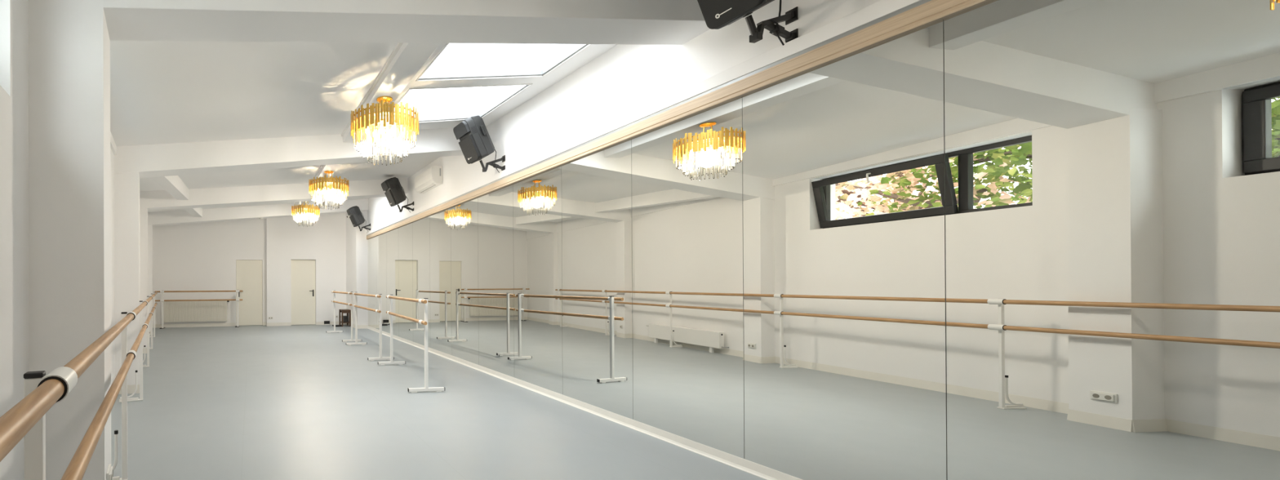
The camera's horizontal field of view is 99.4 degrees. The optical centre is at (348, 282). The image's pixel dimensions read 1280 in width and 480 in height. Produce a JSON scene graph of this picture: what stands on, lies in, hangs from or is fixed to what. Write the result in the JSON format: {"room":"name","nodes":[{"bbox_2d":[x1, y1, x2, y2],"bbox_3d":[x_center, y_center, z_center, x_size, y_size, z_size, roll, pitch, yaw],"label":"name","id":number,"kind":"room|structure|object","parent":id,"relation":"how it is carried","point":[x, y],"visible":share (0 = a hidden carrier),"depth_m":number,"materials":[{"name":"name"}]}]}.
{"room":"exercise studio","nodes":[
{"label":"exercise studio","id":0,"kind":"room"},
{"bbox_2d":[0,0,115,479],"bbox_3d":[-2.702,-0.513,4.750,0.420,3.750,22.000,0,0,-20],"label":"wall","id":1,"kind":"structure","parent":0,"point":[14,14],"depth_m":2.18,"materials":[{"name":"white paint"}]},
{"bbox_2d":[27,0,111,479],"bbox_3d":[-1.560,-0.080,2.591,0.460,2.862,0.360,0,0,-18],"label":"pilaster","id":2,"kind":"object","parent":1,"relation":"attached to","point":[69,224],"visible":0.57,"depth_m":2.44,"materials":[{"name":"white paint"}]},
{"bbox_2d":[106,463,113,479],"bbox_3d":[-1.325,1.075,2.634,0.024,0.084,0.150,0,0,-22],"label":"wall socket","id":3,"kind":"object","parent":2,"relation":"attached to","point":[109,474],"visible":1,"depth_m":2.60,"materials":[{"name":"white plastic"}]},
{"bbox_2d":[110,131,116,155],"bbox_3d":[-2.507,-1.952,4.828,0.050,0.775,22.000,0,0,-20],"label":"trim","id":4,"kind":"structure","parent":1,"relation":"attached to","point":[113,145],"depth_m":5.53,"materials":[{"name":"white paint"}]},
{"bbox_2d":[114,171,140,385],"bbox_3d":[-2.827,-0.031,5.967,0.433,2.792,0.330,0,0,-12],"label":"pilaster","id":5,"kind":"object","parent":1,"relation":"attached to","point":[126,185],"visible":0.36,"depth_m":5.82,"materials":[{"name":"white paint"}]},
{"bbox_2d":[118,331,153,394],"bbox_3d":[-2.243,1.307,4.720,0.416,0.105,21.335,0,0,-20],"label":"baseboard","id":6,"kind":"structure","parent":1,"relation":"attached to","point":[131,388],"depth_m":5.83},
{"bbox_2d":[139,204,147,347],"bbox_3d":[-4.114,-0.067,9.357,0.352,2.894,0.330,0,0,-12],"label":"pilaster","id":7,"kind":"object","parent":1,"relation":"attached to","point":[143,211],"visible":0.29,"depth_m":9.22,"materials":[{"name":"white paint"}]},
{"bbox_2d":[147,222,152,331],"bbox_3d":[-5.387,-0.105,12.740,0.293,2.997,0.330,0,0,-12],"label":"pilaster","id":8,"kind":"object","parent":1,"relation":"attached to","point":[149,226],"visible":0.36,"depth_m":12.60,"materials":[{"name":"white paint"}]},
{"bbox_2d":[152,213,346,324],"bbox_3d":[-3.376,-0.759,15.286,7.900,4.300,0.700,0,0,-12],"label":"wall","id":9,"kind":"structure","parent":0,"point":[197,256],"depth_m":15.16,"materials":[{"name":"white paint"}]},
{"bbox_2d":[163,300,229,322],"bbox_3d":[-4.756,0.898,14.880,1.970,0.665,0.116,0,0,-12],"label":"radiator","id":10,"kind":"object","parent":9,"relation":"attached to","point":[173,311],"visible":0.96,"depth_m":14.82,"materials":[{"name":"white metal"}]},
{"bbox_2d":[235,259,262,325],"bbox_3d":[-3.190,0.325,15.307,0.829,2.114,0.116,0,0,-12],"label":"door","id":11,"kind":"structure","parent":9,"relation":"in","point":[248,273],"depth_m":15.32,"materials":[{"name":"beige paint"}]},
{"bbox_2d":[152,321,368,328],"bbox_3d":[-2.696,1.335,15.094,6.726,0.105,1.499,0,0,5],"label":"baseboard","id":12,"kind":"structure","parent":9,"relation":"attached to","point":[267,324],"depth_m":15.03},
{"bbox_2d":[290,259,315,324],"bbox_3d":[-1.463,0.313,15.438,0.804,2.124,0.116,0,0,-12],"label":"door","id":13,"kind":"structure","parent":9,"relation":"in","point":[302,271],"depth_m":15.45,"materials":[{"name":"beige paint"}]},
{"bbox_2d":[346,210,368,324],"bbox_3d":[0.273,-0.501,14.939,0.395,3.750,1.650,0,0,-12],"label":"wall column","id":14,"kind":"structure","parent":0,"point":[357,260],"depth_m":14.15,"materials":[{"name":"white paint"}]},
{"bbox_2d":[110,40,617,212],"bbox_3d":[-1.200,-2.092,5.613,7.234,1.298,23.066,0,0,-12],"label":"ceiling","id":15,"kind":"structure","parent":0,"point":[162,91],"depth_m":4.79,"materials":[{"name":"white paint"}]},
{"bbox_2d":[150,175,188,199],"bbox_3d":[-2.946,-1.740,7.786,0.220,0.515,3.335,0,0,-12],"label":"ceiling beam","id":16,"kind":"structure","parent":15,"relation":"attached to","point":[174,185],"depth_m":7.97,"materials":[{"name":"white paint"}]},
{"bbox_2d":[183,207,202,217],"bbox_3d":[-3.756,-1.881,11.289,0.230,0.516,3.320,0,0,-12],"label":"ceiling beam","id":17,"kind":"structure","parent":15,"relation":"attached to","point":[195,212],"depth_m":11.87,"materials":[{"name":"white paint"}]},
{"bbox_2d":[147,198,368,226],"bbox_3d":[-2.540,-2.081,13.438,6.656,1.156,0.330,0,0,-14],"label":"ceiling beam","id":18,"kind":"structure","parent":15,"relation":"attached to","point":[251,212],"depth_m":13.19,"materials":[{"name":"white paint"}]},
{"bbox_2d":[139,177,408,210],"bbox_3d":[-1.554,-1.950,9.986,6.118,1.083,0.330,0,0,-14],"label":"ceiling beam","id":19,"kind":"structure","parent":15,"relation":"attached to","point":[157,200],"depth_m":9.72,"materials":[{"name":"white paint"}]},
{"bbox_2d":[114,125,487,177],"bbox_3d":[-0.564,-1.891,6.519,5.578,1.194,0.330,0,0,-14],"label":"ceiling beam","id":20,"kind":"structure","parent":15,"relation":"attached to","point":[235,155],"depth_m":6.24,"materials":[{"name":"white paint"}]},
{"bbox_2d":[294,200,310,208],"bbox_3d":[-1.065,-2.233,11.948,0.260,0.300,3.320,0,0,-12],"label":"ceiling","id":21,"kind":"structure","parent":15,"relation":"attached to","point":[297,203],"depth_m":12.48,"materials":[{"name":"white paint"}]},
{"bbox_2d":[291,201,319,226],"bbox_3d":[-1.071,-1.752,11.962,0.712,0.661,0.712,0,0,37],"label":"chandelier","id":22,"kind":"object","parent":21,"relation":"hanging from","point":[304,211],"visible":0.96,"depth_m":11.78,"materials":[{"name":"gold metal"}]},
{"bbox_2d":[311,164,323,178],"bbox_3d":[-0.479,-2.064,8.395,0.032,0.132,3.335,0,0,-12],"label":"trim","id":23,"kind":"structure","parent":15,"relation":"attached to","point":[321,166],"depth_m":8.68,"materials":[{"name":"white paint"}]},
{"bbox_2d":[315,164,342,182],"bbox_3d":[-0.338,-2.125,8.425,0.260,0.300,3.335,0,0,-12],"label":"ceiling beam","id":24,"kind":"structure","parent":15,"relation":"attached to","point":[334,167],"depth_m":8.32,"materials":[{"name":"white paint"}]},
{"bbox_2d":[308,170,349,209],"bbox_3d":[-0.341,-1.644,8.420,0.712,0.661,0.712,0,0,32],"label":"chandelier","id":25,"kind":"object","parent":24,"relation":"hanging from","point":[328,185],"visible":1,"depth_m":8.23,"materials":[{"name":"gold metal"}]},
{"bbox_2d":[341,42,403,136],"bbox_3d":[0.243,-2.017,4.893,0.032,0.083,3.276,0,0,-12],"label":"trim","id":26,"kind":"structure","parent":15,"relation":"attached to","point":[398,46],"depth_m":4.63,"materials":[{"name":"white paint"}]},
{"bbox_2d":[342,43,439,143],"bbox_3d":[0.384,-2.074,4.923,0.260,0.300,3.276,0,0,-12],"label":"ceiling beam","id":27,"kind":"structure","parent":15,"relation":"attached to","point":[410,58],"depth_m":4.35,"materials":[{"name":"white paint"}]},
{"bbox_2d":[351,95,418,165],"bbox_3d":[0.383,-1.593,4.960,0.712,0.661,0.712,0,0,-19],"label":"chandelier","id":28,"kind":"object","parent":27,"relation":"hanging from","point":[380,121],"visible":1,"depth_m":4.78,"materials":[{"name":"gold metal"}]},
{"bbox_2d":[102,0,710,44],"bbox_3d":[0.415,-1.905,3.098,5.044,1.053,0.355,0,0,-14],"label":"ceiling beam","id":29,"kind":"structure","parent":15,"relation":"attached to","point":[631,22],"depth_m":3.02,"materials":[{"name":"white paint"}]},
{"bbox_2d":[394,83,532,123],"bbox_3d":[1.241,-2.333,5.787,1.460,0.547,1.220,0,0,-12],"label":"window","id":30,"kind":"structure","parent":15,"relation":"attached to","point":[431,108],"depth_m":6.37,"materials":[{"name":"white glass"}]},
{"bbox_2d":[453,115,496,164],"bbox_3d":[1.751,-1.936,6.453,0.557,0.580,0.374,0,0,-12],"label":"loudspeaker","id":31,"kind":"object","parent":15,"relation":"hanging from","point":[475,143],"visible":1,"depth_m":6.30,"materials":[{"name":"black plastic"}]},
{"bbox_2d":[458,133,480,164],"bbox_3d":[1.653,-1.804,6.432,0.175,0.317,0.340,0,0,-12],"label":"grille","id":32,"kind":"object","parent":31,"relation":"attached to","point":[470,144],"depth_m":6.35,"materials":[{"name":"black metal"}]},
{"bbox_2d":[415,43,591,81],"bbox_3d":[1.533,-2.315,4.372,1.460,0.538,1.270,0,0,-12],"label":"window","id":33,"kind":"structure","parent":15,"relation":"attached to","point":[530,60],"depth_m":4.98,"materials":[{"name":"white glass"}]},
{"bbox_2d":[697,0,782,29],"bbox_3d":[2.468,-1.947,2.976,0.557,0.580,0.374,0,0,-12],"label":"loudspeaker","id":34,"kind":"object","parent":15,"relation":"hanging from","point":[717,14],"visible":1,"depth_m":3.00,"materials":[{"name":"black plastic"}]},
{"bbox_2d":[111,324,765,479],"bbox_3d":[-1.207,1.416,5.056,8.000,0.120,22.000,0,0,-12],"label":"floor","id":35,"kind":"structure","parent":0,"point":[253,402],"depth_m":4.54,"materials":[{"name":"grey plastic"}]},
{"bbox_2d":[0,292,157,479],"bbox_3d":[-2.414,0.786,5.307,0.305,1.151,14.919,0,0,-21],"label":"ballet barre","id":36,"kind":"object","parent":35,"relation":"on","point":[26,419],"depth_m":1.19,"materials":[{"name":"brown wood"}]},
{"bbox_2d":[155,289,242,328],"bbox_3d":[-4.594,0.815,14.698,2.585,1.160,0.370,0,0,-12],"label":"portable barre","id":37,"kind":"object","parent":35,"relation":"on","point":[237,299],"depth_m":14.53,"materials":[{"name":"brown wood"}]},
{"bbox_2d":[324,320,329,324],"bbox_3d":[-0.692,1.315,15.430,0.180,0.130,0.063,0,0,-12],"label":"junction box","id":38,"kind":"object","parent":35,"relation":"on","point":[326,322],"visible":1,"depth_m":15.40,"materials":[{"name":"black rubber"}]},
{"bbox_2d":[326,290,361,342],"bbox_3d":[-0.141,0.789,11.908,0.464,1.158,2.361,0,0,-12],"label":"portable barre","id":39,"kind":"object","parent":35,"relation":"on","point":[334,301],"visible":0.98,"depth_m":11.37,"materials":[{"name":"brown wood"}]},
{"bbox_2d":[338,309,351,326],"bbox_3d":[-0.101,1.116,15.036,0.290,0.520,0.480,0,0,-12],"label":"side table","id":40,"kind":"object","parent":35,"relation":"on","point":[342,311],"visible":0.87,"depth_m":14.83,"materials":[{"name":"brown wood"}]},
{"bbox_2d":[342,315,347,322],"bbox_3d":[-0.095,1.151,15.031,0.130,0.190,0.252,0,0,-12],"label":"equipment box","id":41,"kind":"object","parent":40,"relation":"on","point":[344,317],"visible":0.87,"depth_m":14.92,"materials":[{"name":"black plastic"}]},
{"bbox_2d":[346,292,394,360],"bbox_3d":[0.372,0.780,9.276,0.464,1.158,2.372,0,0,-11],"label":"portable barre","id":42,"kind":"object","parent":35,"relation":"on","point":[356,294],"visible":0.95,"depth_m":8.43,"materials":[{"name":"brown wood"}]},
{"bbox_2d":[377,294,444,392],"bbox_3d":[0.838,0.772,6.807,0.464,1.158,2.239,0,0,-7],"label":"portable barre","id":43,"kind":"object","parent":35,"relation":"on","point":[424,300],"visible":1,"depth_m":5.83,"materials":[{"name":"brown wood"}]},
{"bbox_2d":[367,0,879,231],"bbox_3d":[2.446,-0.808,5.867,0.300,4.300,21.500,0,0,-12],"label":"wall","id":44,"kind":"structure","parent":0,"point":[624,79],"depth_m":4.60,"materials":[{"name":"white paint"}]},
{"bbox_2d":[358,223,370,231],"bbox_3d":[0.474,-1.607,13.765,0.366,0.240,0.070,0,0,-12],"label":"bracket","id":45,"kind":"object","parent":44,"relation":"attached to","point":[366,226],"visible":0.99,"depth_m":13.76,"materials":[{"name":"black metal"}]},
{"bbox_2d":[346,205,366,226],"bbox_3d":[0.253,-1.911,13.720,0.557,0.580,0.374,0,0,-12],"label":"loudspeaker","id":46,"kind":"object","parent":45,"relation":"attached to","point":[356,216],"visible":1,"depth_m":13.56,"materials":[{"name":"black plastic"}]},
{"bbox_2d":[349,214,357,226],"bbox_3d":[0.155,-1.779,13.699,0.175,0.317,0.340,0,0,-12],"label":"grille","id":47,"kind":"object","parent":46,"relation":"attached to","point":[353,218],"depth_m":13.55,"materials":[{"name":"black metal"}]},
{"bbox_2d":[367,235,377,328],"bbox_3d":[0.694,-0.003,13.651,0.006,2.592,0.997,0,0,-12],"label":"mirror panel","id":48,"kind":"object","parent":44,"relation":"attached to","point":[371,242],"visible":0.86,"depth_m":13.60,"materials":[{"name":"silver metal"}]},
{"bbox_2d":[376,232,386,332],"bbox_3d":[0.896,-0.006,12.672,0.006,2.592,0.997,0,0,-12],"label":"mirror panel","id":49,"kind":"object","parent":44,"relation":"attached to","point":[381,240],"visible":0.79,"depth_m":12.58,"materials":[{"name":"mirror"}]},
{"bbox_2d":[386,227,399,336],"bbox_3d":[1.098,-0.010,11.693,0.006,2.592,0.997,0,0,-12],"label":"mirror panel","id":50,"kind":"object","parent":44,"relation":"attached to","point":[392,236],"visible":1,"depth_m":11.63,"materials":[{"name":"silver metal"}]},
{"bbox_2d":[398,222,413,342],"bbox_3d":[1.300,-0.013,10.713,0.006,2.592,0.997,0,0,-12],"label":"mirror panel","id":51,"kind":"object","parent":44,"relation":"attached to","point":[405,232],"visible":1,"depth_m":10.67,"materials":[{"name":"mirror"}]},
{"bbox_2d":[397,201,413,212],"bbox_3d":[1.226,-1.619,10.121,0.366,0.240,0.070,0,0,-12],"label":"bracket","id":52,"kind":"object","parent":44,"relation":"attached to","point":[412,203],"visible":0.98,"depth_m":10.11,"materials":[{"name":"black metal"}]},
{"bbox_2d":[381,177,408,206],"bbox_3d":[1.004,-1.923,10.077,0.557,0.580,0.374,0,0,-12],"label":"loudspeaker","id":53,"kind":"object","parent":52,"relation":"attached to","point":[394,193],"visible":1,"depth_m":9.92,"materials":[{"name":"black plastic"}]},
{"bbox_2d":[384,189,396,206],"bbox_3d":[0.906,-1.792,10.056,0.175,0.317,0.340,0,0,-12],"label":"grille","id":54,"kind":"object","parent":53,"relation":"attached to","point":[391,194],"depth_m":9.94,"materials":[{"name":"black metal"}]},
{"bbox_2d":[412,216,430,347],"bbox_3d":[1.501,-0.016,9.734,0.006,2.592,0.997,0,0,-12],"label":"mirror panel","id":55,"kind":"object","parent":44,"relation":"attached to","point":[420,228],"visible":1,"depth_m":9.73,"materials":[{"name":"silver metal"}]},
{"bbox_2d":[413,165,442,193],"bbox_3d":[1.522,-1.957,9.049,0.215,0.328,0.942,0,0,-12],"label":"air conditioner","id":56,"kind":"object","parent":44,"relation":"attached to","point":[430,179],"visible":1,"depth_m":8.79,"materials":[{"name":"plastic"}]},
{"bbox_2d":[429,208,451,355],"bbox_3d":[1.703,-0.020,8.754,0.006,2.592,0.997,0,0,-12],"label":"mirror panel","id":57,"kind":"object","parent":44,"relation":"attached to","point":[440,223],"visible":1,"depth_m":8.70,"materials":[{"name":"silver metal"}]},
{"bbox_2d":[450,197,478,364],"bbox_3d":[1.905,-0.023,7.775,0.006,2.592,0.997,0,0,-12],"label":"mirror panel","id":58,"kind":"object","parent":44,"relation":"attached to","point":[464,215],"visible":1,"depth_m":7.72,"materials":[{"name":"silver metal"}]},
{"bbox_2d":[479,155,505,173],"bbox_3d":[1.972,-1.632,6.497,0.366,0.240,0.070,0,0,-12],"label":"bracket","id":59,"kind":"object","parent":44,"relation":"attached to","point":[492,163],"visible":1,"depth_m":6.49,"materials":[{"name":"black metal"}]},
{"bbox_2d":[477,183,514,377],"bbox_3d":[2.107,-0.026,6.795,0.006,2.592,0.997,0,0,-12],"label":"mirror panel","id":60,"kind":"object","parent":44,"relation":"attached to","point":[495,208],"visible":1,"depth_m":6.73,"materials":[{"name":"silver metal"}]},
{"bbox_2d":[513,165,562,394],"bbox_3d":[2.309,-0.030,5.816,0.006,2.592,0.997,0,0,-12],"label":"mirror panel","id":61,"kind":"object","parent":44,"relation":"attached to","point":[537,198],"visible":1,"depth_m":5.76,"materials":[{"name":"silver metal"}]},
{"bbox_2d":[367,325,802,479],"bbox_3d":[2.531,1.299,4.729,0.031,0.080,19.250,0,0,-12],"label":"baseboard","id":62,"kind":"structure","parent":44,"relation":"attached to","point":[761,471],"depth_m":4.25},
{"bbox_2d":[561,138,633,419],"bbox_3d":[2.511,-0.033,4.837,0.006,2.592,0.997,0,0,-12],"label":"mirror panel","id":63,"kind":"object","parent":44,"relation":"attached to","point":[597,258],"visible":1,"depth_m":4.76,"materials":[{"name":"silver metal"}]},
{"bbox_2d":[366,0,931,235],"bbox_3d":[2.507,-1.500,4.734,0.039,0.093,19.250,0,0,-12],"label":"trim","id":64,"kind":"structure","parent":44,"relation":"attached to","point":[881,8],"depth_m":3.51,"materials":[{"name":"white paint"}]},
{"bbox_2d":[366,0,991,239],"bbox_3d":[2.511,-1.376,4.734,0.047,0.106,19.250,0,0,-12],"label":"trim","id":65,"kind":"structure","parent":44,"relation":"attached to","point":[930,12],"depth_m":3.21,"materials":[{"name":"brown wood"}]},
{"bbox_2d":[631,96,744,458],"bbox_3d":[2.713,-0.036,3.857,0.006,2.592,0.997,0,0,-12],"label":"mirror panel","id":66,"kind":"object","parent":44,"relation":"attached to","point":[688,367],"visible":1,"depth_m":3.77,"materials":[{"name":"silver metal"}]},
{"bbox_2d":[745,6,798,45],"bbox_3d":[2.689,-1.643,3.021,0.366,0.240,0.070,0,0,-12],"label":"bracket","id":67,"kind":"object","parent":44,"relation":"attached to","point":[791,15],"visible":0.98,"depth_m":3.01,"materials":[{"name":"black metal"}]},
{"bbox_2d":[742,19,947,479],"bbox_3d":[2.915,-0.040,2.878,0.006,2.592,0.997,0,0,-12],"label":"mirror panel","id":68,"kind":"object","parent":44,"relation":"attached to","point":[844,157],"visible":1,"depth_m":2.77,"materials":[{"name":"silver metal"}]},
{"bbox_2d":[943,37,947,475],"bbox_3d":[2.011,-0.025,7.291,0.005,2.592,14.010,0,0,-12],"label":"trim","id":69,"kind":"structure","parent":44,"relation":"attached to","point":[944,37],"depth_m":2.39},
{"bbox_2d":[943,0,1279,479],"bbox_3d":[3.116,-0.043,1.898,0.006,2.592,0.997,0,0,-12],"label":"mirror panel","id":70,"kind":"object","parent":44,"relation":"attached to","point":[1113,166],"visible":1,"depth_m":1.92,"materials":[{"name":"silver metal"}]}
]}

